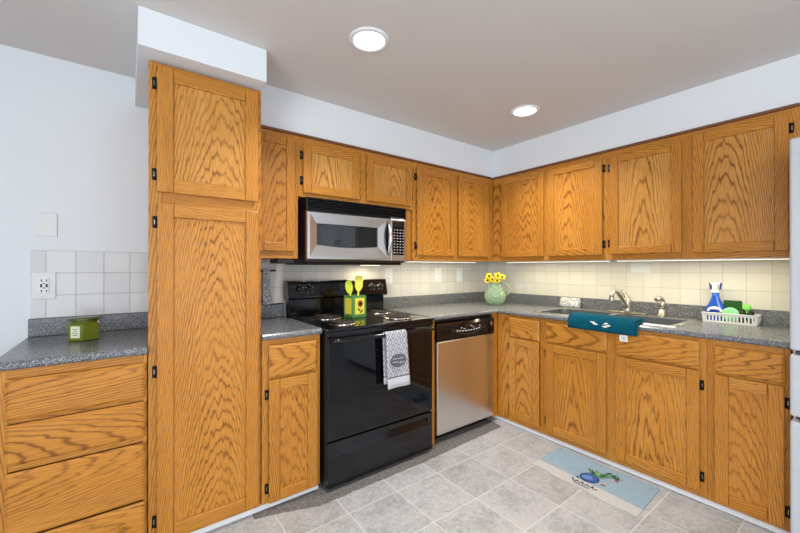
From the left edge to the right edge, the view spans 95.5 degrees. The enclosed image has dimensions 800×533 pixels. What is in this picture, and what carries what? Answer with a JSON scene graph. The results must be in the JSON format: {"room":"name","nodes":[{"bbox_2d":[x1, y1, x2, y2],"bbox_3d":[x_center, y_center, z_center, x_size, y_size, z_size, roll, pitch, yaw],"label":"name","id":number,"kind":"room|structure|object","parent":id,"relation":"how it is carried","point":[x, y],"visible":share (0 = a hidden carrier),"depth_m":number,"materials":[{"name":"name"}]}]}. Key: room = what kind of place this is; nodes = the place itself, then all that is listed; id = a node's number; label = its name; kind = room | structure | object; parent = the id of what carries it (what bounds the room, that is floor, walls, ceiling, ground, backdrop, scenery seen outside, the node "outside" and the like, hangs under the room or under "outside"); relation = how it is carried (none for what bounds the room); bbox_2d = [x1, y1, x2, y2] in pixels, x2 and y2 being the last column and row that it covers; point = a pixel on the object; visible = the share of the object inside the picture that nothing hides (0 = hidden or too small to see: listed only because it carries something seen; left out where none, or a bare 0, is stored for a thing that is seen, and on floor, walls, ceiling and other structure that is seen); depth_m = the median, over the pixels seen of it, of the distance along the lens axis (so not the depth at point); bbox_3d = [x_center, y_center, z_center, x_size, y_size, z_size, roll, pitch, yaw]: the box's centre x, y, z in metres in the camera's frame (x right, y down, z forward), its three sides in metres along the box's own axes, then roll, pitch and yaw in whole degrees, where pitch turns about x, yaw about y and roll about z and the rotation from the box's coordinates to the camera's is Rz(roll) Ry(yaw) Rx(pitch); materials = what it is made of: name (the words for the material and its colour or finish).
{"room":"kitchen","nodes":[
{"label":"kitchen","id":0,"kind":"room"},
{"bbox_2d":[0,44,285,483],"bbox_3d":[-1.102,0.101,2.402,5.200,2.323,0.100,0,0,-37],"label":"wall","id":1,"kind":"structure","parent":0,"point":[74,136],"depth_m":1.87,"materials":[{"name":"white paint"}]},
{"bbox_2d":[32,272,55,299],"bbox_3d":[-1.778,0.096,1.816,0.086,0.136,0.010,0,0,-37],"label":"wall outlet","id":2,"kind":"object","parent":1,"relation":"attached to","point":[43,283],"visible":1,"depth_m":1.81,"materials":[{"name":"white plastic"}]},
{"bbox_2d":[39,277,48,293],"bbox_3d":[-1.776,0.096,1.814,0.038,0.084,0.004,0,0,-37],"label":"socket","id":3,"kind":"object","parent":2,"relation":"attached to","point":[43,281],"depth_m":1.81,"materials":[{"name":"white plastic"}]},
{"bbox_2d":[36,212,56,236],"bbox_3d":[-1.777,-0.210,1.829,0.078,0.120,0.007,0,0,-37],"label":"blank plate","id":4,"kind":"object","parent":1,"relation":"attached to","point":[46,223],"visible":1,"depth_m":1.83,"materials":[{"name":"white plastic"}]},
{"bbox_2d":[30,250,147,318],"bbox_3d":[-1.629,0.089,1.939,0.484,0.338,0.008,0,0,-37],"label":"backsplash","id":5,"kind":"structure","parent":1,"relation":"attached to","point":[87,283],"depth_m":1.93,"materials":[{"name":"tile"}]},
{"bbox_2d":[261,125,297,258],"bbox_3d":[-0.842,-0.431,2.277,0.282,0.766,0.390,0,0,-37],"label":"upper cabinet","id":6,"kind":"object","parent":1,"relation":"attached to","point":[279,147],"visible":0.59,"depth_m":2.14,"materials":[{"name":"brown wood"}]},
{"bbox_2d":[270,259,293,263],"bbox_3d":[-0.733,-0.032,2.257,0.107,0.029,0.135,0,0,-37],"label":"box","id":7,"kind":"object","parent":6,"relation":"attached to","point":[272,261],"visible":0.98,"depth_m":2.21,"materials":[{"name":"grey"}]},
{"bbox_2d":[298,133,412,209],"bbox_3d":[-0.368,-0.621,2.633,0.900,0.384,0.390,0,0,-37],"label":"upper cabinet","id":8,"kind":"object","parent":1,"relation":"attached to","point":[327,169],"visible":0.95,"depth_m":2.44,"materials":[{"name":"brown wood"}]},
{"bbox_2d":[286,196,405,265],"bbox_3d":[-0.368,-0.216,2.583,0.767,0.422,0.468,0,0,-37],"label":"microwave","id":9,"kind":"object","parent":8,"relation":"attached to","point":[330,232],"visible":1,"depth_m":2.40,"materials":[{"name":"metal"}]},
{"bbox_2d":[261,259,486,304],"bbox_3d":[-0.073,0.063,3.105,2.490,0.397,0.008,0,0,-37],"label":"backsplash","id":10,"kind":"structure","parent":1,"relation":"attached to","point":[409,278],"depth_m":3.17,"materials":[{"name":"tile"}]},
{"bbox_2d":[384,268,392,283],"bbox_3d":[-0.096,0.081,3.077,0.082,0.136,0.010,0,0,-37],"label":"wall outlet","id":11,"kind":"object","parent":1,"relation":"attached to","point":[388,272],"visible":0.96,"depth_m":3.07,"materials":[{"name":"white plastic"}]},
{"bbox_2d":[435,268,440,282],"bbox_3d":[0.359,0.085,3.417,0.085,0.138,0.010,0,0,-37],"label":"wall outlet","id":12,"kind":"object","parent":1,"relation":"attached to","point":[437,270],"visible":1,"depth_m":3.41,"materials":[{"name":"white plastic"}]},
{"bbox_2d":[406,159,492,261],"bbox_3d":[0.333,-0.428,3.158,1.032,0.766,0.390,0,0,-37],"label":"upper cabinet","id":13,"kind":"object","parent":1,"relation":"attached to","point":[450,212],"depth_m":2.98,"materials":[{"name":"brown wood"}]},
{"bbox_2d":[405,261,475,262],"bbox_3d":[0.370,-0.039,3.106,0.800,0.011,0.032,0,0,-37],"label":"strip light","id":14,"kind":"object","parent":13,"relation":"attached to","point":[405,261],"visible":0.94,"depth_m":3.10,"materials":[{"name":"white plastic"}]},
{"bbox_2d":[456,268,462,281],"bbox_3d":[0.591,0.085,3.587,0.082,0.136,0.017,0,0,-37],"label":"light switch","id":15,"kind":"object","parent":1,"relation":"attached to","point":[459,271],"visible":1,"depth_m":3.59,"materials":[{"name":"white plastic"}]},
{"bbox_3d":[-0.895,0.028,2.461,0.105,0.011,0.036,0,0,-37],"label":"towel bar","id":16,"kind":"object","parent":1,"relation":"attached to","visible":0},
{"bbox_2d":[263,269,272,304],"bbox_3d":[-0.892,0.135,2.447,0.066,0.244,0.027,0,0,-37],"label":"pot holder","id":17,"kind":"object","parent":16,"relation":"hanging from","point":[267,298],"visible":1,"depth_m":2.43,"materials":[{"name":"grey fabric"}]},
{"bbox_2d":[135,5,266,108],"bbox_3d":[-1.073,-0.983,1.915,0.511,0.157,0.712,0,0,-37],"label":"soffit","id":18,"kind":"structure","parent":0,"point":[161,38],"depth_m":1.63,"materials":[{"name":"white paint"}]},
{"bbox_2d":[260,84,492,179],"bbox_3d":[0.035,-0.936,2.958,2.510,0.245,0.373,0,0,-37],"label":"soffit","id":19,"kind":"structure","parent":0,"point":[283,109],"depth_m":2.52,"materials":[{"name":"white paint"}]},
{"bbox_2d":[0,0,799,150],"bbox_3d":[0.487,-1.117,0.285,5.200,0.100,5.400,0,0,-37],"label":"ceiling","id":20,"kind":"structure","parent":0,"point":[457,70],"depth_m":1.75,"materials":[{"name":"paint"}]},
{"bbox_2d":[349,27,388,51],"bbox_3d":[-0.145,-1.059,1.704,0.188,0.008,0.188,0,0,-37],"label":"recessed light","id":21,"kind":"object","parent":20,"relation":"in","point":[365,39],"visible":1,"depth_m":1.69,"materials":[{"name":"white paint"}]},
{"bbox_2d":[354,31,383,49],"bbox_3d":[-0.145,-1.059,1.704,0.143,0.005,0.143,0,0,-37],"label":"diffuser","id":22,"kind":"object","parent":21,"relation":"attached to","point":[363,40],"depth_m":1.70,"materials":[{"name":"white"}]},
{"bbox_2d":[510,105,539,116],"bbox_3d":[0.849,-1.056,2.474,0.188,0.008,0.188,0,0,-37],"label":"recessed light","id":23,"kind":"object","parent":20,"relation":"in","point":[523,110],"visible":1,"depth_m":2.46,"materials":[{"name":"white paint"}]},
{"bbox_2d":[514,107,535,115],"bbox_3d":[0.849,-1.057,2.474,0.143,0.005,0.143,0,0,-37],"label":"diffuser","id":24,"kind":"object","parent":23,"relation":"attached to","point":[519,111],"depth_m":2.47,"materials":[{"name":"white"}]},
{"bbox_2d":[147,389,775,532],"bbox_3d":[0.487,1.296,0.278,5.200,0.080,5.400,0,0,-37],"label":"floor","id":25,"kind":"structure","parent":0,"point":[490,482],"depth_m":1.91,"materials":[{"name":"tile"}]},
{"bbox_2d":[0,354,146,532],"bbox_3d":[-1.448,0.820,1.675,0.442,0.879,0.621,0,0,-37],"label":"base cabinet","id":26,"kind":"object","parent":25,"relation":"on","point":[73,436],"visible":0.9,"depth_m":1.42,"materials":[{"name":"brown wood"}]},
{"bbox_2d":[0,312,147,370],"bbox_3d":[-1.443,0.319,1.684,0.491,0.121,0.635,0,0,-37],"label":"countertop","id":27,"kind":"structure","parent":26,"relation":"on","point":[122,334],"depth_m":1.61,"materials":[{"name":"stone"}]},
{"bbox_2d":[68,316,99,341],"bbox_3d":[-1.493,0.292,1.719,0.113,0.107,0.126,0,0,-37],"label":"candle jar","id":28,"kind":"object","parent":27,"relation":"on","point":[81,328],"visible":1,"depth_m":1.68,"materials":[{"name":"green glass"}]},
{"bbox_2d":[147,60,260,532],"bbox_3d":[-1.078,0.180,1.954,0.475,2.159,0.621,0,0,-37],"label":"pantry cabinet","id":29,"kind":"object","parent":25,"relation":"on","point":[204,132],"visible":1,"depth_m":1.70,"materials":[{"name":"brown wood"}]},
{"bbox_2d":[191,485,317,532],"bbox_3d":[-0.788,1.246,1.834,0.795,0.027,0.020,0,0,-37],"label":"baseboard","id":30,"kind":"structure","parent":25,"relation":"on","point":[265,506],"depth_m":1.84,"materials":[{"name":"white paint"}]},
{"bbox_2d":[261,334,319,504],"bbox_3d":[-0.756,0.821,2.194,0.320,0.879,0.621,0,0,-37],"label":"base cabinet","id":31,"kind":"object","parent":25,"relation":"on","point":[290,367],"visible":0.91,"depth_m":1.94,"materials":[{"name":"brown wood"}]},
{"bbox_2d":[261,304,321,340],"bbox_3d":[-0.757,0.320,2.198,0.325,0.121,0.635,0,0,-37],"label":"countertop","id":32,"kind":"structure","parent":31,"relation":"on","point":[274,325],"depth_m":2.11,"materials":[{"name":"stone"}]},
{"bbox_2d":[284,279,434,488],"bbox_3d":[-0.266,0.681,2.485,0.816,1.162,0.716,0,0,-37],"label":"electric range","id":33,"kind":"object","parent":25,"relation":"on","point":[366,427],"visible":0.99,"depth_m":2.22,"materials":[{"name":"black metal"}]},
{"bbox_2d":[344,294,365,317],"bbox_3d":[-0.313,0.274,2.532,0.114,0.148,0.116,0,0,-42],"label":"utensil holder","id":34,"kind":"object","parent":33,"relation":"on","point":[354,305],"visible":0.99,"depth_m":2.49,"materials":[{"name":"green paint"}]},
{"bbox_2d":[345,280,352,295],"bbox_3d":[-0.347,0.219,2.520,0.074,0.253,0.012,0,0,-37],"label":"spoon","id":35,"kind":"object","parent":34,"relation":"in","point":[348,284],"visible":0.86,"depth_m":2.51,"materials":[{"name":"plastic"}]},
{"bbox_2d":[355,275,362,295],"bbox_3d":[-0.287,0.200,2.543,0.065,0.275,0.012,0,0,-37],"label":"spatula","id":36,"kind":"object","parent":34,"relation":"in","point":[358,279],"visible":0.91,"depth_m":2.54,"materials":[{"name":"yellow plastic"}]},
{"bbox_2d":[290,310,433,332],"bbox_3d":[-0.265,0.358,2.482,0.794,0.018,0.605,0,0,-37],"label":"cooktop","id":37,"kind":"object","parent":33,"relation":"in","point":[335,321],"depth_m":2.36,"materials":[{"name":"black glass"}]},
{"bbox_2d":[383,329,409,389],"bbox_3d":[-0.020,0.565,2.237,0.184,0.344,0.050,0,0,-37],"label":"dish towel","id":38,"kind":"object","parent":33,"relation":"hanging from","point":[395,344],"visible":0.98,"depth_m":2.21,"materials":[{"name":"white fabric"}]},
{"bbox_2d":[252,418,500,518],"bbox_3d":[0.018,1.262,2.396,1.890,0.001,0.249,0,0,-37],"label":"shadow","id":39,"kind":"structure","parent":25,"relation":"on","point":[322,495],"depth_m":2.19,"materials":[{"name":"grey tile"}]},
{"bbox_2d":[430,321,434,444],"bbox_3d":[0.052,0.823,2.807,0.040,0.879,0.592,0,0,-37],"label":"end panel","id":40,"kind":"object","parent":25,"relation":"on","point":[433,393],"visible":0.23,"depth_m":2.58,"materials":[{"name":"brown wood"}]},
{"bbox_2d":[434,314,493,438],"bbox_3d":[0.333,0.828,2.995,0.623,0.871,0.608,0,0,-37],"label":"dishwasher","id":41,"kind":"object","parent":25,"relation":"on","point":[463,346],"visible":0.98,"depth_m":2.73,"materials":[{"name":"silver metal"}]},
{"bbox_2d":[491,313,568,433],"bbox_3d":[1.137,0.824,3.003,0.668,0.879,0.432,0,0,-37],"label":"base cabinet","id":42,"kind":"object","parent":25,"relation":"on","point":[520,338],"depth_m":2.81,"materials":[{"name":"brown wood"}]},
{"bbox_2d":[532,447,658,517],"bbox_3d":[1.146,1.256,2.176,0.367,0.009,0.616,0,0,-37],"label":"floor mat","id":43,"kind":"object","parent":25,"relation":"on","point":[630,495],"visible":1,"depth_m":2.13,"materials":[{"name":"blue fabric"}]},
{"bbox_2d":[544,319,706,498],"bbox_3d":[1.568,0.822,2.467,0.621,0.879,0.941,0,0,-37],"label":"base cabinet","id":44,"kind":"object","parent":25,"relation":"on","point":[639,404],"visible":0.91,"depth_m":2.18,"materials":[{"name":"brown wood"}]},
{"bbox_2d":[383,292,789,348],"bbox_3d":[1.058,0.321,2.534,1.378,0.121,2.274,0,0,-37],"label":"countertop","id":45,"kind":"structure","parent":44,"relation":"on","point":[773,330],"depth_m":2.67,"materials":[{"name":"stone"}]},
{"bbox_2d":[484,282,509,304],"bbox_3d":[0.874,0.244,3.306,0.170,0.212,0.191,0,0,-37],"label":"ceramic pitcher","id":46,"kind":"object","parent":45,"relation":"on","point":[494,295],"visible":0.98,"depth_m":3.27,"materials":[{"name":"green ceramic"}]},
{"bbox_2d":[486,273,492,279],"bbox_3d":[0.826,0.190,3.304,0.098,0.261,0.031,0,0,-12],"label":"pansy","id":47,"kind":"object","parent":46,"relation":"in","point":[488,275],"visible":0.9,"depth_m":3.30,"materials":[{"name":"yellow plant"}]},
{"bbox_2d":[494,272,501,278],"bbox_3d":[0.883,0.185,3.278,0.056,0.271,0.049,0,0,-37],"label":"pansy","id":48,"kind":"object","parent":46,"relation":"in","point":[498,275],"visible":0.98,"depth_m":3.28,"materials":[{"name":"yellow plant"}]},
{"bbox_2d":[560,297,580,307],"bbox_3d":[1.448,0.306,3.094,0.042,0.087,0.174,0,0,-37],"label":"sponge","id":49,"kind":"object","parent":45,"relation":"on","point":[564,301],"visible":0.89,"depth_m":3.08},
{"bbox_2d":[531,307,701,327],"bbox_3d":[1.485,0.424,2.575,0.502,0.169,0.928,0,0,-37],"label":"sink","id":50,"kind":"object","parent":45,"relation":"in","point":[669,321],"visible":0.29,"depth_m":2.54,"materials":[{"name":"metal"}]},
{"bbox_2d":[568,312,646,341],"bbox_3d":[1.325,0.384,2.351,0.175,0.140,0.420,0,0,-37],"label":"hand towel","id":51,"kind":"object","parent":50,"relation":"hanging from","point":[623,325],"visible":1,"depth_m":2.27,"materials":[{"name":"teal fabric"}]},
{"bbox_2d":[654,296,666,316],"bbox_3d":[1.783,0.271,2.486,0.078,0.144,0.059,0,0,-37],"label":"sprayer","id":52,"kind":"object","parent":50,"relation":"on","point":[661,311],"visible":1,"depth_m":2.48,"materials":[{"name":"silver metal"}]},
{"bbox_2d":[608,290,647,314],"bbox_3d":[1.586,0.253,2.604,0.259,0.180,0.256,0,0,-37],"label":"faucet","id":53,"kind":"object","parent":45,"relation":"on","point":[626,301],"visible":1,"depth_m":2.63,"materials":[{"name":"silver metal"}]},
{"bbox_2d":[701,311,761,325],"bbox_3d":[2.038,0.316,2.239,0.122,0.062,0.265,0,0,-37],"label":"basket","id":54,"kind":"object","parent":45,"relation":"on","point":[757,317],"visible":0.91,"depth_m":2.19,"materials":[{"name":"white plastic"}]},
{"bbox_2d":[705,282,725,320],"bbox_3d":[1.996,0.223,2.300,0.050,0.243,0.110,0,0,-37],"label":"spray bottle","id":55,"kind":"object","parent":54,"relation":"in","point":[715,304],"visible":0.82,"depth_m":2.29,"materials":[{"name":"blue plastic"}]},
{"bbox_2d":[722,307,738,321],"bbox_3d":[2.016,0.293,2.216,0.030,0.089,0.086,0,0,-37],"label":"sponge holder","id":56,"kind":"object","parent":54,"relation":"in","point":[729,310],"visible":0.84,"depth_m":2.21,"materials":[{"name":"green plastic"}]},
{"bbox_2d":[723,300,741,309],"bbox_3d":[2.059,0.261,2.251,0.046,0.100,0.084,0,0,-37],"label":"pad","id":57,"kind":"object","parent":54,"relation":"in","point":[737,305],"visible":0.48,"depth_m":2.24,"materials":[{"name":"green"}]},
{"bbox_2d":[738,308,746,322],"bbox_3d":[2.053,0.297,2.189,0.046,0.092,0.059,0,0,-37],"label":"black scrubber","id":58,"kind":"object","parent":54,"relation":"in","point":[741,311],"visible":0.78,"depth_m":2.17,"materials":[{"name":"plastic"}]},
{"bbox_2d":[742,304,750,312],"bbox_3d":[2.099,0.285,2.202,0.022,0.115,0.044,0,0,-37],"label":"scrub brush","id":59,"kind":"object","parent":54,"relation":"in","point":[746,307],"visible":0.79,"depth_m":2.19,"materials":[{"name":"green plastic"}]},
{"bbox_2d":[747,310,754,323],"bbox_3d":[2.084,0.301,2.162,0.030,0.084,0.038,0,0,-37],"label":"black scrubber","id":60,"kind":"object","parent":54,"relation":"in","point":[751,312],"visible":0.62,"depth_m":2.15,"materials":[{"name":"plastic"}]},
{"bbox_2d":[495,414,789,532],"bbox_3d":[1.308,1.248,2.367,0.020,0.027,1.720,0,0,-37],"label":"baseboard","id":61,"kind":"structure","parent":25,"relation":"on","point":[681,491],"depth_m":2.10,"materials":[{"name":"white paint"}]},
{"bbox_2d":[707,339,792,531],"bbox_3d":[1.942,0.821,1.969,0.621,0.879,0.303,0,0,-37],"label":"base cabinet","id":62,"kind":"object","parent":25,"relation":"on","point":[749,417],"visible":0.86,"depth_m":1.78,"materials":[{"name":"brown wood"}]},
{"bbox_2d":[789,137,799,532],"bbox_3d":[2.216,0.351,1.429,0.796,1.816,0.868,0,0,-37],"label":"refrigerator","id":63,"kind":"object","parent":25,"relation":"on","point":[794,143],"visible":1,"depth_m":1.56,"materials":[{"name":"white metal"}]},
{"bbox_2d":[487,262,579,388],"bbox_3d":[2.558,0.099,1.770,0.100,2.323,5.300,0,0,-37],"label":"wall","id":64,"kind":"structure","parent":0,"point":[487,262],"depth_m":3.75,"materials":[{"name":"white paint"}]},
{"bbox_2d":[493,150,606,261],"bbox_3d":[1.288,-0.429,3.037,0.390,0.766,0.984,0,0,-37],"label":"upper cabinet","id":65,"kind":"object","parent":64,"relation":"attached to","point":[557,211],"visible":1,"depth_m":2.84,"materials":[{"name":"brown wood"}]},
{"bbox_2d":[506,260,610,262],"bbox_3d":[1.249,-0.040,2.983,0.032,0.011,0.890,0,0,-37],"label":"strip light","id":66,"kind":"object","parent":65,"relation":"attached to","point":[583,260],"visible":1,"depth_m":2.90,"materials":[{"name":"white plastic"}]},
{"bbox_2d":[488,259,789,310],"bbox_3d":[1.707,0.062,2.815,0.008,0.397,2.592,0,0,-37],"label":"backsplash","id":67,"kind":"structure","parent":64,"relation":"attached to","point":[759,284],"depth_m":2.59,"materials":[{"name":"tile"}]},
{"bbox_2d":[631,262,650,272],"bbox_3d":[1.785,0.006,2.698,0.007,0.082,0.130,0,0,-37],"label":"blank plate","id":68,"kind":"object","parent":64,"relation":"attached to","point":[636,267],"visible":1,"depth_m":2.69,"materials":[{"name":"white plastic"}]},
{"bbox_2d":[606,103,799,259],"bbox_3d":[1.857,-0.431,2.278,0.390,0.766,0.911,0,0,-37],"label":"upper cabinet","id":69,"kind":"object","parent":64,"relation":"attached to","point":[719,189],"visible":0.96,"depth_m":2.09,"materials":[{"name":"brown wood"}]},
{"bbox_2d":[616,257,789,261],"bbox_3d":[1.810,-0.042,2.235,0.032,0.011,0.880,0,0,-37],"label":"strip light","id":70,"kind":"object","parent":69,"relation":"attached to","point":[777,258],"visible":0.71,"depth_m":2.15,"materials":[{"name":"white plastic"}]},
{"bbox_2d":[493,54,799,177],"bbox_3d":[1.670,-0.937,2.559,0.373,0.245,2.222,0,0,-37],"label":"soffit","id":71,"kind":"structure","parent":0,"point":[776,84],"depth_m":2.25,"materials":[{"name":"white paint"}]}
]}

